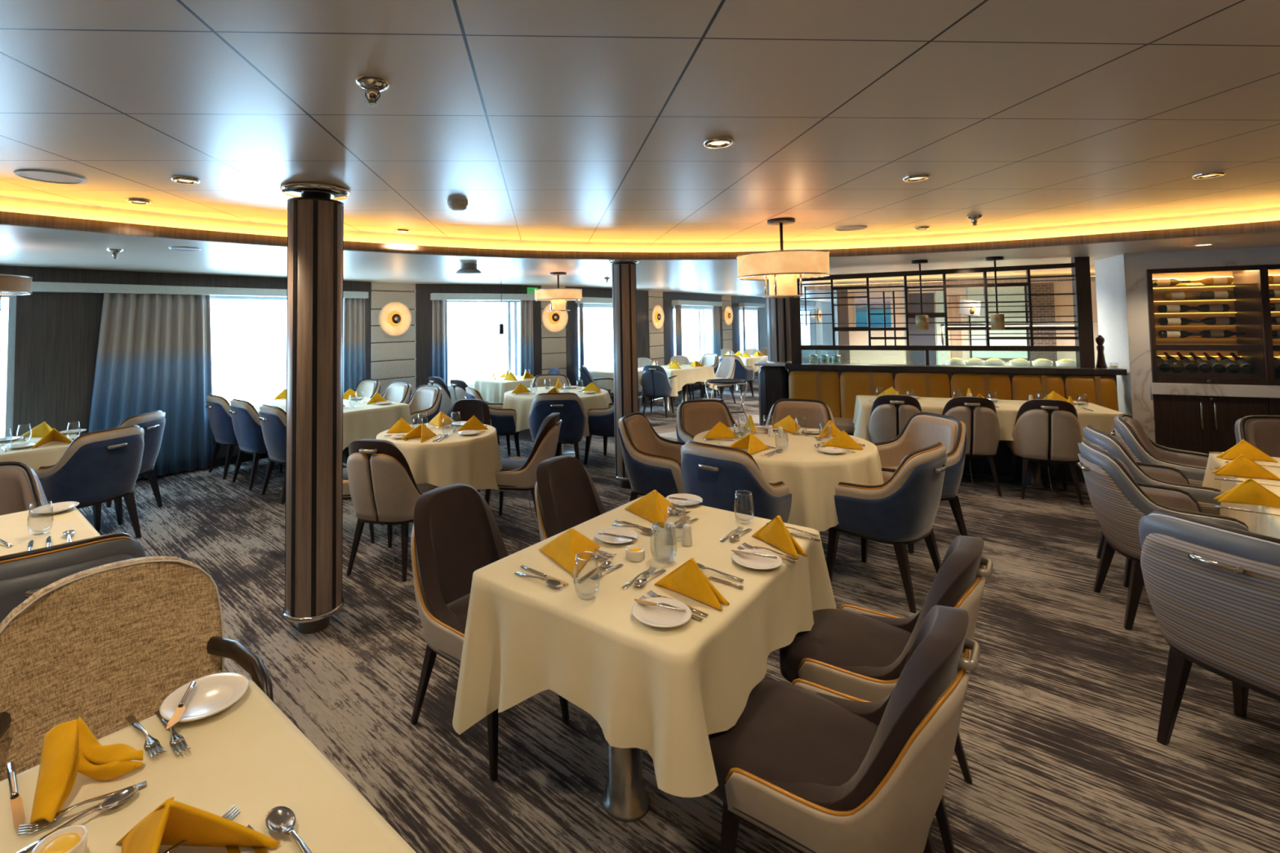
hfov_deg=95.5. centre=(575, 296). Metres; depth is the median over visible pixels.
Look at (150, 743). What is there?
fork
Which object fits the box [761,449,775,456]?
table knife
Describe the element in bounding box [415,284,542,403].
wall
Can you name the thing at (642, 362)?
chair
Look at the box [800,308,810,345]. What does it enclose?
window
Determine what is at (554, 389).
folded napkin
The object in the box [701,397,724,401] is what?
waste bin
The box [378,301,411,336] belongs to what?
wall sconce
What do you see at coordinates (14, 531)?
tablecloth
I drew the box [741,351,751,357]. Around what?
folded napkin
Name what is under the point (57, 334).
wall
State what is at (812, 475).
tablecloth
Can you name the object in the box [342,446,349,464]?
dining table
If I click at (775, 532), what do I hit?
folded napkin
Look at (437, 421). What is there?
folded napkin
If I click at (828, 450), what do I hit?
bread plate
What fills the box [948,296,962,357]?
wood panel
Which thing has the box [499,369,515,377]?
folded napkin
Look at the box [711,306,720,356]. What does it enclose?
curtain
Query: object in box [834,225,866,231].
ceiling speaker
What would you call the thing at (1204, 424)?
base cabinet
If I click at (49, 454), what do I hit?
tablecloth
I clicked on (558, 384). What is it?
folded napkin
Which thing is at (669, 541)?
shaker
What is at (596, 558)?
glass tumbler
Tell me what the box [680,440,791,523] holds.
armchair
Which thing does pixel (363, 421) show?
tablecloth
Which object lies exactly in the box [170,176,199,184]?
recessed light
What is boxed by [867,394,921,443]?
chair
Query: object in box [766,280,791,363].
column
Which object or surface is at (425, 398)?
armchair
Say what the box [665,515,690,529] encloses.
spoon
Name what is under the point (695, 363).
folded napkin
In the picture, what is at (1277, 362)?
wine bottle
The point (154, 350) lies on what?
curtain
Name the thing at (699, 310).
window
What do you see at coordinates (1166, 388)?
countertop
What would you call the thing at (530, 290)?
exit sign
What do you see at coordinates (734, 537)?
spoon
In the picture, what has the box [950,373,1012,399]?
cushion
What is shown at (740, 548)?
fork
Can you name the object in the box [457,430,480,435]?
bread plate
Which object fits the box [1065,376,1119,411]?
cushion
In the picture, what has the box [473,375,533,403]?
tablecloth
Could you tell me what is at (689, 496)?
bread plate
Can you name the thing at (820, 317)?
wall sconce
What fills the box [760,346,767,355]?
armchair
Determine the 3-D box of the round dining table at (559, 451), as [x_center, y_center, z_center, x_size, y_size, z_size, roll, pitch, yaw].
[-0.232,1.531,6.958,1.176,0.745,1.176,-1,-2,-3]
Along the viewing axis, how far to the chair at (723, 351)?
14.23 m
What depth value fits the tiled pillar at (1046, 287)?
9.19 m
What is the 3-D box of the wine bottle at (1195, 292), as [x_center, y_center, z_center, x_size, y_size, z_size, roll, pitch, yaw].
[6.150,-0.011,5.677,0.299,0.076,0.076,-2,-3,25]
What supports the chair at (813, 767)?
on the floor at (1058, 729)
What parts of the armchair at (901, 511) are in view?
leg, leg, seat frame, edge cord, leg, leg, pull handle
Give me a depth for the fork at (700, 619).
1.64 m
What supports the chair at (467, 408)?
on the floor at (1058, 729)
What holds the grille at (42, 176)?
attached to the ceiling speaker at (48, 176)
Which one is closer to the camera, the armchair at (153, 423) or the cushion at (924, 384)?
the armchair at (153, 423)
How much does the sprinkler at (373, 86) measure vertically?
0.068 m
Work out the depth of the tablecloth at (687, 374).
10.02 m
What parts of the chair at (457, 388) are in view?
shell panel, shell panel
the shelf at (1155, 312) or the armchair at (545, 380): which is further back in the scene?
the armchair at (545, 380)
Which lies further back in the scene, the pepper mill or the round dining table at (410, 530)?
the pepper mill
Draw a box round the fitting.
[1192,243,1213,245]
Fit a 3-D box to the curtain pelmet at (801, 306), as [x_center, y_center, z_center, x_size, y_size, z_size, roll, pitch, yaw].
[7.798,0.360,19.782,0.160,0.105,2.800,-3,-3,37]
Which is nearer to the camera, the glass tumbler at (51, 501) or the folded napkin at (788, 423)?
the glass tumbler at (51, 501)
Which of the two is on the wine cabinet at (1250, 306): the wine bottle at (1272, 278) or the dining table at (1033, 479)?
the wine bottle at (1272, 278)
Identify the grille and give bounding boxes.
[17,171,82,182]
[171,247,198,250]
[836,226,865,230]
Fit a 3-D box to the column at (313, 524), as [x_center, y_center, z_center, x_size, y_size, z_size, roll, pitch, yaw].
[-1.410,0.582,3.124,0.351,2.346,0.351,-1,-2,-3]
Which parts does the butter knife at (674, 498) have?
handle, blade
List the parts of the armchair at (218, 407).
leg, edge cord, seat frame, leg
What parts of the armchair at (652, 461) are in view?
leg, seat frame, edge cord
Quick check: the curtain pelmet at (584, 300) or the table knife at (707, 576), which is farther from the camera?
the curtain pelmet at (584, 300)
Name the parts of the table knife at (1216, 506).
handle, blade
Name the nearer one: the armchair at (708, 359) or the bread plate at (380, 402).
the bread plate at (380, 402)
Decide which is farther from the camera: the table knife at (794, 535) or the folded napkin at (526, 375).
the folded napkin at (526, 375)
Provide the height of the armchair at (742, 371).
0.870 m
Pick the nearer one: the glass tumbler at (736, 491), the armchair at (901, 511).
the glass tumbler at (736, 491)
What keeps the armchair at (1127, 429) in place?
on the floor at (1058, 729)
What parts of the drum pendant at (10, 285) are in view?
lamp shade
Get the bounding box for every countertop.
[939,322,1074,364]
[1151,382,1279,398]
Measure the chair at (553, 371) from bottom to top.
0.860 m
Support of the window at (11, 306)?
in the wall at (57, 334)
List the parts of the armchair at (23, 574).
pull handle, edge cord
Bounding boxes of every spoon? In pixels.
[16,786,138,852]
[62,529,75,542]
[265,806,312,852]
[514,571,563,587]
[577,560,613,582]
[612,523,656,533]
[632,568,666,586]
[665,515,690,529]
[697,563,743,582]
[704,439,733,440]
[728,528,751,540]
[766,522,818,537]
[767,448,782,456]
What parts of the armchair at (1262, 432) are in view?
edge cord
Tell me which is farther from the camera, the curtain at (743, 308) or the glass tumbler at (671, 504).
the curtain at (743, 308)
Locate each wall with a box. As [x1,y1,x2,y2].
[0,265,370,458]
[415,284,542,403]
[564,286,649,403]
[662,291,722,387]
[730,296,835,376]
[834,302,838,357]
[835,281,1098,365]
[966,286,1027,358]
[1097,246,1279,443]
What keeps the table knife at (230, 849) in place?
on the tablecloth at (248, 755)
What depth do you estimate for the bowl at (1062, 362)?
6.68 m
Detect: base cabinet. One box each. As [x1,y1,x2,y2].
[754,356,788,426]
[1152,394,1269,453]
[1267,397,1279,415]
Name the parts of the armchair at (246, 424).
leg, edge cord, seat frame, leg, leg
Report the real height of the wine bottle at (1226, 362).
0.185 m
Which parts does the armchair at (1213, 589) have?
leg, edge cord, pull handle, seat frame, leg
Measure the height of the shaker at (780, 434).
0.076 m
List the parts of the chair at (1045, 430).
leg, leg, shell panel, seat frame, pull handle, floor chain, leg, shell panel, leg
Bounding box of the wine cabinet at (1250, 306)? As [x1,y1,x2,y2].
[1146,264,1279,386]
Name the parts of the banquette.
seat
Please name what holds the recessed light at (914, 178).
in the ceiling at (553, 120)
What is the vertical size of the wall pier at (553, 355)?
2.300 m
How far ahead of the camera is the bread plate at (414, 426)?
4.72 m
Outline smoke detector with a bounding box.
[447,199,467,211]
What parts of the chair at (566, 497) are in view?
shell panel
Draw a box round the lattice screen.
[789,256,1095,368]
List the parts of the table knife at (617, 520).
handle, blade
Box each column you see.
[280,182,350,634]
[608,259,639,488]
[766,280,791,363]
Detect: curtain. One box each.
[88,293,213,479]
[342,297,365,394]
[431,299,448,388]
[520,300,533,376]
[579,302,584,386]
[675,305,682,393]
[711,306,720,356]
[742,306,746,353]
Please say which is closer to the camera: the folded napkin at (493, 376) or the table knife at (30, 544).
the table knife at (30, 544)
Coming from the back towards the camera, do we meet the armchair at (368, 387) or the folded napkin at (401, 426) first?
the armchair at (368, 387)
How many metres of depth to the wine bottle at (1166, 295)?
5.65 m
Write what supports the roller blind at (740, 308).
attached to the window at (753, 310)
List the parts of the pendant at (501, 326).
lamp shade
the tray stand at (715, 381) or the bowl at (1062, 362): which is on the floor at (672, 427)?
the tray stand at (715, 381)
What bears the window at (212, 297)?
in the wall at (57, 334)
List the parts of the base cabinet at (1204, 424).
door, handle, handle, door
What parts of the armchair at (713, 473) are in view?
pull handle, edge cord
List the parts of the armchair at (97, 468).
edge cord, leg, seat frame, pull handle, leg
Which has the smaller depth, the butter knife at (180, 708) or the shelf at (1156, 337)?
the butter knife at (180, 708)
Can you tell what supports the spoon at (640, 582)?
on the tablecloth at (661, 692)
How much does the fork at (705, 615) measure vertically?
0.013 m
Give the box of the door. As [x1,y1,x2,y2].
[908,293,936,364]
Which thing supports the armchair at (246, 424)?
on the floor at (1058, 729)
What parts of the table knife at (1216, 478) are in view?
handle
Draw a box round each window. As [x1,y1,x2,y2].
[0,295,16,437]
[209,295,286,409]
[447,300,519,391]
[577,303,612,382]
[672,305,712,364]
[739,306,759,350]
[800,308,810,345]
[934,290,946,364]
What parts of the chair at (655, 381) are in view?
leg, shell panel, leg, seat frame, shell panel, leg, leg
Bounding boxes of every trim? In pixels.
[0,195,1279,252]
[0,211,1279,260]
[804,275,1095,290]
[836,288,911,364]
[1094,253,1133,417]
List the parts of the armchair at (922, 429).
seat, leg, seat frame, edge cord, leg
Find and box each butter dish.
[31,824,87,852]
[626,545,644,561]
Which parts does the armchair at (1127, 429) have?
pull handle, edge cord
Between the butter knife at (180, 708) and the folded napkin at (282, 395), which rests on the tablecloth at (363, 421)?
the folded napkin at (282, 395)
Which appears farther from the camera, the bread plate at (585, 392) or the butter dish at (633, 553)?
the bread plate at (585, 392)
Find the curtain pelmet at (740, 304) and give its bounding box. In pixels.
[738,302,764,307]
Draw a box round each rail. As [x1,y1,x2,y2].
[31,281,368,298]
[430,293,534,300]
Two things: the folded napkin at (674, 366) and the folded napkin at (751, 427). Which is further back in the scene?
the folded napkin at (674, 366)
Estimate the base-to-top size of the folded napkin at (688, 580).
0.117 m
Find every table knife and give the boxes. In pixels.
[6,761,25,833]
[27,540,33,551]
[46,536,51,546]
[225,845,240,852]
[247,824,268,852]
[520,564,568,585]
[614,519,659,532]
[704,574,743,588]
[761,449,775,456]
[790,533,820,542]
[1214,477,1279,486]
[1214,505,1279,516]
[1224,461,1279,467]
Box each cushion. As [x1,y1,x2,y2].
[788,370,840,417]
[840,372,893,417]
[894,373,951,398]
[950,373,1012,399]
[1011,375,1065,400]
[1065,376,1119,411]
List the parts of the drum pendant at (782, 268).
rod, lamp shade, lamp shade, frame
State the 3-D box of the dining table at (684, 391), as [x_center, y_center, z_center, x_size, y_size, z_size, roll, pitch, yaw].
[1.790,1.650,10.403,1.180,0.745,0.780,1,-3,-43]
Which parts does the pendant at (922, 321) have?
rod, lamp shade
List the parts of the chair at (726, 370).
leg, seat, leg, shell panel, leg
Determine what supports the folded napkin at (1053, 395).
on the tablecloth at (1101, 419)
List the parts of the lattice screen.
post, post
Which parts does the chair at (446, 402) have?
shell panel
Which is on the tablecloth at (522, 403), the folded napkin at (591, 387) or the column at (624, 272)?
the folded napkin at (591, 387)
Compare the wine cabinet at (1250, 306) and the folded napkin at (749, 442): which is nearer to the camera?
the folded napkin at (749, 442)
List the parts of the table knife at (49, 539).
blade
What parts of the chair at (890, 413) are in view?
shell panel, pull handle, shell panel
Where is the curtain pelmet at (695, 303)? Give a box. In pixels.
[671,299,722,306]
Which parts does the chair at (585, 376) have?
shell panel, arm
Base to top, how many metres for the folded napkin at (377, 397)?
0.117 m
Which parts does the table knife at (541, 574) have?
handle, blade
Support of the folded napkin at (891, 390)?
on the tablecloth at (1101, 419)
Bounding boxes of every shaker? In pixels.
[666,522,676,545]
[682,524,692,546]
[768,425,773,436]
[777,426,783,437]
[1028,395,1032,400]
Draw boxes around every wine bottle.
[1152,278,1191,286]
[1156,355,1170,372]
[1157,304,1200,312]
[1157,330,1200,337]
[1158,317,1201,324]
[1162,291,1200,299]
[1163,351,1184,372]
[1176,278,1199,285]
[1176,351,1197,372]
[1189,291,1204,299]
[1189,352,1211,373]
[1190,276,1234,284]
[1191,316,1235,324]
[1194,303,1229,311]
[1195,290,1235,298]
[1200,329,1244,337]
[1202,352,1226,373]
[1216,352,1239,373]
[1229,352,1254,373]
[1268,274,1279,283]
[1269,288,1279,297]
[1270,302,1279,311]
[1271,315,1279,324]
[1271,329,1279,337]
[1273,356,1279,373]
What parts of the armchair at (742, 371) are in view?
leg, leg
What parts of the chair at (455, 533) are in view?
leg, shell panel, seat frame, seat, leg, leg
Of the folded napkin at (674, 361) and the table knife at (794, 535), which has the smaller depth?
the table knife at (794, 535)
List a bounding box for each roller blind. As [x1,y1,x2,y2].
[577,303,612,307]
[672,305,711,309]
[739,306,758,310]
[800,308,810,311]
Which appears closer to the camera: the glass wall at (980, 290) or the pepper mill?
the pepper mill
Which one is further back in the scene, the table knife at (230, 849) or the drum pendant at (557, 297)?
the drum pendant at (557, 297)
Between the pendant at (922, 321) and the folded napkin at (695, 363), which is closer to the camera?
the pendant at (922, 321)
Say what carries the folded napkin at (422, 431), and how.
on the tablecloth at (473, 460)
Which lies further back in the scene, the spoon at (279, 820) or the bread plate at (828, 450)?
the bread plate at (828, 450)
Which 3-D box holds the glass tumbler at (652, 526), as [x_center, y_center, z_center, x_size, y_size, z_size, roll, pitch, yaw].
[0.302,0.868,2.034,0.081,0.125,0.081,-3,-3,39]
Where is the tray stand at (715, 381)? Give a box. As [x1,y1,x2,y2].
[704,378,747,422]
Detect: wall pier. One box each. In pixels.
[370,281,415,397]
[540,285,566,376]
[648,290,664,399]
[721,295,732,350]
[814,302,823,359]
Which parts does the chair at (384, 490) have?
leg, shell panel, pull handle, seat frame, leg, shell panel, floor chain, leg, seat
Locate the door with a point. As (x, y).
(917, 357)
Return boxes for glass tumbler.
[26,501,53,535]
[573,553,599,600]
[649,522,673,564]
[653,521,676,564]
[666,504,687,542]
[733,490,754,524]
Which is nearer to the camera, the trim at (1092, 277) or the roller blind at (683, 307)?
the trim at (1092, 277)
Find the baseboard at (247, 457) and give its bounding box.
[136,385,708,480]
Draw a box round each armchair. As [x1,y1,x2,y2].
[0,461,48,515]
[0,532,146,623]
[0,555,273,781]
[34,425,144,537]
[106,410,165,524]
[205,393,273,479]
[229,398,282,490]
[258,404,285,504]
[354,378,380,398]
[382,381,411,403]
[405,384,442,424]
[463,386,519,457]
[528,392,585,460]
[531,373,573,444]
[584,385,643,464]
[617,412,685,502]
[675,399,738,442]
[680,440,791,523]
[687,353,719,397]
[719,355,754,398]
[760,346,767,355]
[765,398,835,429]
[826,441,947,613]
[873,412,967,553]
[1076,440,1248,630]
[1082,425,1221,587]
[1110,413,1208,486]
[1137,510,1279,745]
[1234,415,1279,457]
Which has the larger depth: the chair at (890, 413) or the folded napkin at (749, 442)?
the chair at (890, 413)
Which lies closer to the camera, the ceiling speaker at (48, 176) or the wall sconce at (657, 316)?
the ceiling speaker at (48, 176)
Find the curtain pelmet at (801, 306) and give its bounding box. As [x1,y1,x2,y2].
[800,305,817,309]
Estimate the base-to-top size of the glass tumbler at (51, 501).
0.125 m
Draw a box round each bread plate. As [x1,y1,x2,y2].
[0,435,22,442]
[5,442,36,448]
[30,501,79,514]
[60,428,86,434]
[159,672,248,722]
[348,396,364,399]
[376,401,393,404]
[391,432,408,439]
[409,424,418,428]
[451,421,466,426]
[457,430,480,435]
[564,386,577,388]
[582,391,595,394]
[595,526,638,544]
[631,596,691,627]
[666,493,702,506]
[717,440,735,446]
[729,428,739,433]
[731,548,782,569]
[760,425,778,431]
[801,428,822,434]
[817,446,846,454]
[987,398,999,401]
[1072,400,1088,404]
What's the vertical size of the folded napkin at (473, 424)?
0.117 m
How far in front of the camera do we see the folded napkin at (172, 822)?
0.92 m
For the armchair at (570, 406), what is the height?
0.870 m
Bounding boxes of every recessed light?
[125,198,151,204]
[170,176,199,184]
[394,229,410,232]
[702,137,733,148]
[902,173,929,182]
[913,226,930,230]
[1191,171,1226,178]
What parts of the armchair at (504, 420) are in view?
edge cord, leg, seat frame, leg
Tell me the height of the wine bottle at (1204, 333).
0.076 m
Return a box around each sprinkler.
[106,248,123,258]
[355,75,389,106]
[966,215,982,225]
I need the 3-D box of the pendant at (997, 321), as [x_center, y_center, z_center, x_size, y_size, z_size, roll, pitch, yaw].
[4.287,-0.034,5.894,0.150,0.738,0.150,-1,-2,-3]
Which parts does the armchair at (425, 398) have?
edge cord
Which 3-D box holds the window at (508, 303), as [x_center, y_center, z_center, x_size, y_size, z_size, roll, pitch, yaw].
[-1.476,0.741,9.061,1.450,1.400,0.150,0,-3,-26]
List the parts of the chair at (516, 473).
leg, leg, seat, seat frame, shell panel, floor chain, shell panel, leg, pull handle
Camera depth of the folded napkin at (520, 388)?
6.90 m
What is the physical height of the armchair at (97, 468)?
0.870 m
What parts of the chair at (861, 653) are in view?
seat, shell panel, shell panel, leg, leg, pull handle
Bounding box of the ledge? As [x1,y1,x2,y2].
[785,363,1127,375]
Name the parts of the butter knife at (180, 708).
blade, handle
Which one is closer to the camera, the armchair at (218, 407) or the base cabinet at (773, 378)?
the armchair at (218, 407)
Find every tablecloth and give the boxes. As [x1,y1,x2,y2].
[0,433,79,470]
[0,506,100,555]
[0,680,416,852]
[256,396,412,450]
[376,422,505,491]
[452,495,836,797]
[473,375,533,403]
[502,386,611,436]
[588,368,642,392]
[637,364,717,396]
[692,426,884,531]
[718,355,768,372]
[853,395,1124,441]
[1201,452,1279,538]
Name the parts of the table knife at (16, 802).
handle, blade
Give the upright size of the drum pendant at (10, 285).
0.462 m
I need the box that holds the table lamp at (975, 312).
[958,299,980,358]
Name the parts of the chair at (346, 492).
shell panel, seat, seat frame, leg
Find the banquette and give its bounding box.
[787,369,1119,482]
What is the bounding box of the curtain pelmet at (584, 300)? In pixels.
[575,297,612,303]
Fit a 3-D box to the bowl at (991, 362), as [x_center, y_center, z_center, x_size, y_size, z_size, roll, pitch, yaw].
[5.073,0.823,7.003,0.200,0.152,0.200,-1,-2,-3]
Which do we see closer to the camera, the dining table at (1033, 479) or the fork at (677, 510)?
the fork at (677, 510)
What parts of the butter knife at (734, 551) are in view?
blade, handle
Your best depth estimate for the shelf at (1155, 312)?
5.58 m
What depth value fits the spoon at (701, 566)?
1.91 m
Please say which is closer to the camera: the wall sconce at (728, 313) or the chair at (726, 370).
the chair at (726, 370)
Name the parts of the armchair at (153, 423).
leg, leg, edge cord, seat frame, pull handle, leg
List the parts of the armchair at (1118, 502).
pull handle, leg, seat frame, leg, edge cord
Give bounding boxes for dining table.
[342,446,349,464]
[408,524,413,537]
[555,444,575,457]
[602,734,708,822]
[662,383,687,411]
[734,381,750,391]
[1025,460,1044,488]
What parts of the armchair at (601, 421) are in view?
leg, seat frame, leg, edge cord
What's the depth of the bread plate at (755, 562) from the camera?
2.01 m
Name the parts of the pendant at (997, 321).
rod, lamp shade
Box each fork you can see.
[0,538,13,546]
[17,780,146,835]
[124,715,166,757]
[154,710,191,755]
[163,804,239,852]
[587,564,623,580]
[591,552,609,560]
[595,548,617,556]
[621,565,656,588]
[639,595,703,621]
[646,590,708,617]
[670,510,686,515]
[671,507,690,513]
[675,518,698,528]
[720,526,743,542]
[737,546,794,563]
[742,542,797,560]
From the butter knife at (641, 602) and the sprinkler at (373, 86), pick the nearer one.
the butter knife at (641, 602)
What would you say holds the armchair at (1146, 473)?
on the floor at (1058, 729)
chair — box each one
[342,462,382,543]
[346,439,439,582]
[410,483,568,782]
[427,376,452,414]
[446,399,491,494]
[448,379,499,444]
[484,413,562,524]
[534,455,606,541]
[547,368,559,373]
[578,364,613,402]
[637,357,654,407]
[641,364,676,417]
[669,355,694,402]
[700,356,735,403]
[708,604,981,852]
[720,348,743,386]
[743,348,759,382]
[779,535,993,852]
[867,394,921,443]
[942,396,1001,496]
[1005,399,1083,505]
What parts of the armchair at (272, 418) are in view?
pull handle, leg, edge cord, seat frame, leg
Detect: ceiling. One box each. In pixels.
[0,0,1279,242]
[0,225,1279,302]
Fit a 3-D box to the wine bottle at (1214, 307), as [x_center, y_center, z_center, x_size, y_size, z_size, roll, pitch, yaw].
[6.176,0.112,5.660,0.299,0.076,0.076,-2,-3,25]
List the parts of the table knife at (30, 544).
blade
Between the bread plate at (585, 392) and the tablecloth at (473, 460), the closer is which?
the tablecloth at (473, 460)
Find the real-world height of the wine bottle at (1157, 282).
0.076 m
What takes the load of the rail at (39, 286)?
attached to the wall at (57, 334)
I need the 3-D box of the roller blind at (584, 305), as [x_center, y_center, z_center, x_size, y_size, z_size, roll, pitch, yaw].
[0.490,0.159,10.505,0.022,0.090,1.410,-3,-3,41]
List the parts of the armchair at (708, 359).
leg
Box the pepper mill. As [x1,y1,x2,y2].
[1095,335,1106,368]
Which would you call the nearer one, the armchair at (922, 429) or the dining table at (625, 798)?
the dining table at (625, 798)
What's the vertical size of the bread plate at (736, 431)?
0.019 m
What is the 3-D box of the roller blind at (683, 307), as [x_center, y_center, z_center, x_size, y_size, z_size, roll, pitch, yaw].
[2.700,0.244,13.237,0.022,0.090,2.010,-3,-3,37]
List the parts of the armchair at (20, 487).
edge cord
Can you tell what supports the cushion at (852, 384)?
on the banquette
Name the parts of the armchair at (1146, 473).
leg, leg, edge cord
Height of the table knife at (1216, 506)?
0.009 m
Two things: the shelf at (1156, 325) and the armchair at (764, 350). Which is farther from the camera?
the armchair at (764, 350)
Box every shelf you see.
[1152,282,1279,288]
[1153,297,1279,301]
[1154,311,1279,313]
[1155,324,1279,326]
[1155,337,1279,338]
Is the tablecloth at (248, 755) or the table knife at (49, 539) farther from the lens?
the table knife at (49, 539)
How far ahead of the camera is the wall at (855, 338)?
10.09 m
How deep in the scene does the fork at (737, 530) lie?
2.26 m
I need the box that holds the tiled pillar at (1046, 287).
[1024,282,1057,366]
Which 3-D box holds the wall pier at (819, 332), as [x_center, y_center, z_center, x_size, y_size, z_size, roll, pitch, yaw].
[9.046,1.249,21.506,0.012,2.090,0.900,-3,-3,37]
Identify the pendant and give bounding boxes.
[0,274,32,311]
[499,306,503,334]
[534,271,582,311]
[737,217,830,298]
[911,259,928,329]
[985,256,1004,329]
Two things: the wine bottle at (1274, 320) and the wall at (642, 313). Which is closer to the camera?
the wine bottle at (1274, 320)
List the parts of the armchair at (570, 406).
edge cord, seat frame, pull handle, leg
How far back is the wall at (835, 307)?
23.49 m
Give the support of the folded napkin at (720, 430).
on the tablecloth at (812, 475)
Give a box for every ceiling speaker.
[13,168,86,184]
[168,246,200,250]
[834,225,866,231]
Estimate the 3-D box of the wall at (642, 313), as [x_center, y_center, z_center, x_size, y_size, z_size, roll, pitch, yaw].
[0.589,0.901,10.686,0.160,2.300,2.485,-3,-3,41]
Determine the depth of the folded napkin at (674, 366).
10.03 m
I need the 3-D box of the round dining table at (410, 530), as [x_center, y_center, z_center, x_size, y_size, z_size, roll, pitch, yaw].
[-1.077,1.438,4.509,0.836,0.745,0.836,-1,-2,-3]
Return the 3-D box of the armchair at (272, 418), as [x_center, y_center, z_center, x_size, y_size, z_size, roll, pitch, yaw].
[-2.676,1.441,5.511,0.604,0.870,0.614,-3,-3,41]
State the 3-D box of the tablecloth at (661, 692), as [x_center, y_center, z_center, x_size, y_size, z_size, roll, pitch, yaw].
[0.319,1.177,2.132,0.969,0.482,1.288,-3,-3,39]
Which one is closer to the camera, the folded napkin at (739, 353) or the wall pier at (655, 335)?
the wall pier at (655, 335)
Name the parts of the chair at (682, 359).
leg, leg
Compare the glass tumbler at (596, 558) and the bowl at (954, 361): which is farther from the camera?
the bowl at (954, 361)
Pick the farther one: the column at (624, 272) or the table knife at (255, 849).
the column at (624, 272)
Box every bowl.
[946,357,965,364]
[964,358,984,365]
[984,358,1004,365]
[1008,358,1030,365]
[1031,358,1053,366]
[1055,359,1076,366]
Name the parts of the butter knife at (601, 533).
handle, blade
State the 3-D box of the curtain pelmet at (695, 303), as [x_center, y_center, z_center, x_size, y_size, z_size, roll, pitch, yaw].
[2.803,0.155,13.234,0.160,0.105,2.294,-3,-3,37]
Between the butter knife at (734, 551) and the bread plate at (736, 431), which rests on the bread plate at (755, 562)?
the butter knife at (734, 551)
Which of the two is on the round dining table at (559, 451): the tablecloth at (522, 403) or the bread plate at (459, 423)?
the tablecloth at (522, 403)
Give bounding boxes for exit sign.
[527,287,537,293]
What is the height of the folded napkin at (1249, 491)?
0.117 m
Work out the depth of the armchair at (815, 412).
5.15 m
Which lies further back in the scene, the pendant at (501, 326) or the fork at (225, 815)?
the pendant at (501, 326)
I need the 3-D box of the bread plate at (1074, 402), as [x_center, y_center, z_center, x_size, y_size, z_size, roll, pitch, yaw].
[4.726,1.005,5.462,0.169,0.019,0.169,-2,-3,23]
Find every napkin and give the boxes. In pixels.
[20,422,52,437]
[30,716,143,823]
[31,428,71,448]
[115,796,280,852]
[274,388,286,399]
[342,388,361,399]
[366,391,386,404]
[386,417,413,432]
[400,422,436,443]
[428,411,455,427]
[457,415,488,431]
[490,370,495,379]
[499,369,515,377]
[504,372,517,380]
[511,383,531,393]
[521,371,534,379]
[539,528,600,577]
[547,386,559,392]
[555,378,563,387]
[581,382,600,392]
[625,489,675,527]
[653,557,729,610]
[666,359,681,365]
[668,362,681,368]
[689,360,704,367]
[702,421,739,439]
[728,432,768,454]
[733,350,743,355]
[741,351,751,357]
[743,414,756,432]
[751,515,808,559]
[752,351,764,356]
[772,415,800,432]
[817,420,840,438]
[821,430,862,449]
[877,386,896,395]
[965,388,971,396]
[1042,391,1067,401]
[1067,395,1074,406]
[1211,453,1279,480]
[1213,477,1279,507]
[1216,439,1277,462]
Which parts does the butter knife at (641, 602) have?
blade, handle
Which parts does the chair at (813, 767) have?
leg, seat frame, seat, shell panel, shell panel, leg, pull handle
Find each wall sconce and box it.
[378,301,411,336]
[541,303,568,332]
[651,304,664,328]
[724,306,733,325]
[817,309,822,322]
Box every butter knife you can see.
[165,681,195,729]
[598,531,636,540]
[634,599,686,612]
[668,497,702,502]
[731,550,777,559]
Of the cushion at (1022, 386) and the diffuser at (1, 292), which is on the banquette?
the cushion at (1022, 386)
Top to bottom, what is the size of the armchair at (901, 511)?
0.870 m
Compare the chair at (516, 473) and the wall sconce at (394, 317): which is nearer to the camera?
the chair at (516, 473)
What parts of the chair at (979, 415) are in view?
shell panel, pull handle, floor chain, seat frame, leg, shell panel, leg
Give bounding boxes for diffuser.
[0,292,19,293]
[741,274,826,279]
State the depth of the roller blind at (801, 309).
20.10 m
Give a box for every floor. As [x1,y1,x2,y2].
[77,357,1279,852]
[653,421,745,441]
[657,431,676,439]
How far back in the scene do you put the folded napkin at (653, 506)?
2.48 m
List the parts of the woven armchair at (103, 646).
arm, arm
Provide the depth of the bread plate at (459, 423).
4.82 m
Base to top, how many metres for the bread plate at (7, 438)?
0.019 m
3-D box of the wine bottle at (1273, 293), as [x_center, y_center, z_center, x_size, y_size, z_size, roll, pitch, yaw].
[6.595,-0.031,5.356,0.299,0.076,0.076,-2,-3,25]
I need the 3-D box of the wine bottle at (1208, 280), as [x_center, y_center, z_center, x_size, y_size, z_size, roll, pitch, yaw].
[6.129,-0.152,5.581,0.299,0.076,0.076,-2,-3,25]
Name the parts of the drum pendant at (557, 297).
rod, lamp shade, frame, lamp shade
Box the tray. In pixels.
[706,378,745,383]
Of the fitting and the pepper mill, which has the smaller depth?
the fitting
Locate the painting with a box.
[853,294,892,327]

